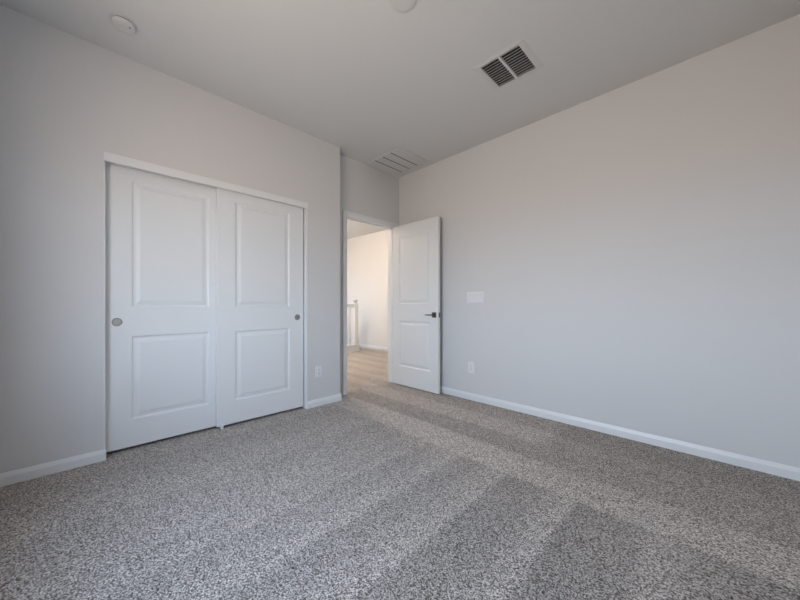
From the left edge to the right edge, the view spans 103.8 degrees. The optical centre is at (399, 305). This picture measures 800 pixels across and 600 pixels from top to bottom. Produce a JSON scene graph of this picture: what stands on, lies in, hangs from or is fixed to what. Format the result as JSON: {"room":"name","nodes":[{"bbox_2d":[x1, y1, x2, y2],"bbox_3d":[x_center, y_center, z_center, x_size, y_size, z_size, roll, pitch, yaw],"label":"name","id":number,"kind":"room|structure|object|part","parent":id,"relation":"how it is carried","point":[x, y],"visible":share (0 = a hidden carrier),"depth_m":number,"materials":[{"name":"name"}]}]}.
{"room":"empty bedroom","nodes":[
{"label":"empty bedroom","id":0,"kind":"room"},
{"bbox_2d":[0,4,339,472],"bbox_3d":[-1.605,-0.340,2.538,2.571,2.740,0.125,0,0,-45],"label":"wall","id":1,"kind":"structure","parent":0,"point":[67,100],"depth_m":2.00,"materials":[{"name":"paint"}]},
{"bbox_2d":[0,449,105,486],"bbox_3d":[-2.158,0.994,1.889,0.570,0.073,0.013,0,0,-45],"label":"baseboard","id":2,"kind":"structure","parent":1,"relation":"attached to","point":[28,473],"depth_m":1.91,"materials":[{"name":"white paint"}]},
{"bbox_2d":[105,161,215,451],"bbox_3d":[-1.751,0.009,2.418,0.770,1.997,0.038,0,0,-45],"label":"door","id":3,"kind":"structure","parent":1,"relation":"in","point":[160,230],"depth_m":2.34,"materials":[{"name":"white paint"}]},
{"bbox_3d":[-1.965,0.118,2.181,0.057,0.057,0.005,0,0,-45],"label":"finger pull","id":4,"kind":"part","parent":3,"relation":"part of","materials":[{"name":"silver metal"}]},
{"bbox_2d":[104,151,307,208],"bbox_3d":[-1.447,-0.991,2.609,1.479,0.058,0.023,0,0,-45],"label":"trim","id":5,"kind":"structure","parent":1,"relation":"attached to","point":[108,157],"depth_m":2.45,"materials":[{"name":"white paint"}]},
{"bbox_2d":[104,161,307,448],"bbox_3d":[-1.497,0.005,2.660,1.481,2.050,0.154,0,0,-45],"label":"trim","id":6,"kind":"structure","parent":1,"relation":"attached to","point":[305,210],"depth_m":3.12,"materials":[{"name":"white paint"}]},
{"bbox_2d":[216,188,302,426],"bbox_3d":[-1.247,0.009,2.868,0.770,1.997,0.038,0,0,-45],"label":"door","id":7,"kind":"structure","parent":1,"relation":"in","point":[259,241],"depth_m":2.81,"materials":[{"name":"white paint"}]},
{"bbox_2d":[315,365,321,377],"bbox_3d":[-0.831,0.678,3.216,0.078,0.124,0.008,0,0,-45],"label":"wall outlet","id":8,"kind":"object","parent":1,"relation":"attached to","point":[318,369],"visible":1,"depth_m":3.21,"materials":[{"name":"white plastic"}]},
{"bbox_2d":[307,393,341,408],"bbox_3d":[-0.825,0.994,3.306,0.409,0.073,0.137,0,0,-45],"label":"baseboard","id":9,"kind":"structure","parent":1,"relation":"attached to","point":[338,397],"depth_m":3.25,"materials":[{"name":"white paint"}]},
{"bbox_2d":[347,229,387,347],"bbox_3d":[-1.389,0.360,6.168,3.059,4.140,4.703,0,0,-45],"label":"wall","id":10,"kind":"structure","parent":0,"point":[367,255],"depth_m":7.53,"materials":[{"name":"paint"}]},
{"bbox_2d":[347,342,387,350],"bbox_3d":[-0.388,0.994,7.179,0.013,0.073,4.483,0,0,-45],"label":"baseboard","id":11,"kind":"structure","parent":10,"relation":"attached to","point":[360,345],"depth_m":7.41,"materials":[{"name":"white paint"}]},
{"bbox_2d":[340,154,398,395],"bbox_3d":[-0.448,-0.340,3.866,1.143,2.740,0.125,0,0,-45],"label":"wall","id":12,"kind":"structure","parent":0,"point":[366,190],"depth_m":3.77,"materials":[{"name":"paint"}]},
{"bbox_2d":[343,210,397,395],"bbox_3d":[-0.382,-0.027,3.924,0.884,2.114,0.144,0,0,-45],"label":"door frame","id":13,"kind":"structure","parent":12,"relation":"attached to","point":[350,218],"depth_m":3.89,"materials":[{"name":"white paint"}]},
{"bbox_2d":[393,216,439,393],"bbox_3d":[0.165,-0.001,3.871,0.076,2.038,0.798,0,0,-44],"label":"door","id":14,"kind":"structure","parent":13,"relation":"attached to","point":[416,245],"depth_m":3.82,"materials":[{"name":"white paint"}]},
{"bbox_2d":[0,347,799,599],"bbox_3d":[-1.008,1.090,4.036,5.530,0.120,8.260,0,0,-45],"label":"floor","id":15,"kind":"structure","parent":0,"point":[386,490],"depth_m":1.54,"materials":[{"name":"carpet"}]},
{"bbox_2d":[347,299,359,352],"bbox_3d":[-1.753,0.446,6.301,2.275,1.168,0.170,0,0,-45],"label":"stair railing","id":16,"kind":"object","parent":15,"relation":"on","point":[354,346],"visible":0.19,"depth_m":7.00,"materials":[{"name":"white paint"}]},
{"bbox_3d":[-1.000,0.415,7.051,0.110,0.920,0.110,0,0,-45],"label":"newel post","id":17,"kind":"part","parent":16,"relation":"part of","materials":[{"name":"white paint"}]},
{"bbox_2d":[0,0,799,238],"bbox_3d":[-1.008,-1.770,4.036,5.530,0.120,8.260,0,0,-45],"label":"ceiling","id":18,"kind":"structure","parent":0,"point":[368,79],"depth_m":2.11,"materials":[{"name":"paint"}]},
{"bbox_2d":[110,13,136,33],"bbox_3d":[-1.669,-1.691,1.895,0.123,0.038,0.123,0,0,-45],"label":"smoke detector","id":19,"kind":"object","parent":18,"relation":"attached to","point":[124,24],"visible":1,"depth_m":1.87,"materials":[{"name":"plastic"}]},
{"bbox_2d":[365,146,427,175],"bbox_3d":[-0.043,-1.703,3.752,0.487,0.013,0.575,0,0,-45],"label":"ceiling vent","id":20,"kind":"object","parent":18,"relation":"in","point":[398,160],"visible":1,"depth_m":3.72,"materials":[{"name":"white metal"}]},
{"bbox_2d":[389,0,415,12],"bbox_3d":[0.015,-1.705,1.755,0.154,0.010,0.154,0,0,-45],"label":"cover plate","id":21,"kind":"object","parent":18,"relation":"attached to","point":[402,6],"visible":1,"depth_m":1.78,"materials":[{"name":"white plastic"}]},
{"bbox_2d":[473,38,543,90],"bbox_3d":[0.778,-1.766,2.257,0.343,0.127,0.371,0,0,-45],"label":"ceiling vent","id":22,"kind":"object","parent":18,"relation":"in","point":[517,59],"visible":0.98,"depth_m":2.29,"materials":[{"name":"white metal"}]},
{"bbox_2d":[399,14,799,467],"bbox_3d":[1.241,-0.340,3.042,0.125,2.740,3.677,0,0,-45],"label":"wall","id":23,"kind":"structure","parent":0,"point":[632,249],"depth_m":2.35,"materials":[{"name":"paint"}]},
{"bbox_2d":[468,361,474,373],"bbox_3d":[0.775,0.678,3.416,0.008,0.124,0.078,0,0,-45],"label":"wall outlet","id":24,"kind":"object","parent":23,"relation":"attached to","point":[471,365],"visible":1,"depth_m":3.41,"materials":[{"name":"white plastic"}]},
{"bbox_2d":[467,292,483,302],"bbox_3d":[0.813,-0.084,3.375,0.011,0.111,0.196,0,0,-45],"label":"light switch","id":25,"kind":"object","parent":23,"relation":"attached to","point":[472,297],"visible":1,"depth_m":3.37,"materials":[{"name":"white plastic"}]},
{"bbox_2d":[440,386,799,480],"bbox_3d":[1.190,0.994,2.995,0.013,0.073,3.382,0,0,-45],"label":"baseboard","id":26,"kind":"structure","parent":23,"relation":"attached to","point":[769,467],"depth_m":2.33,"materials":[{"name":"white paint"}]}
]}

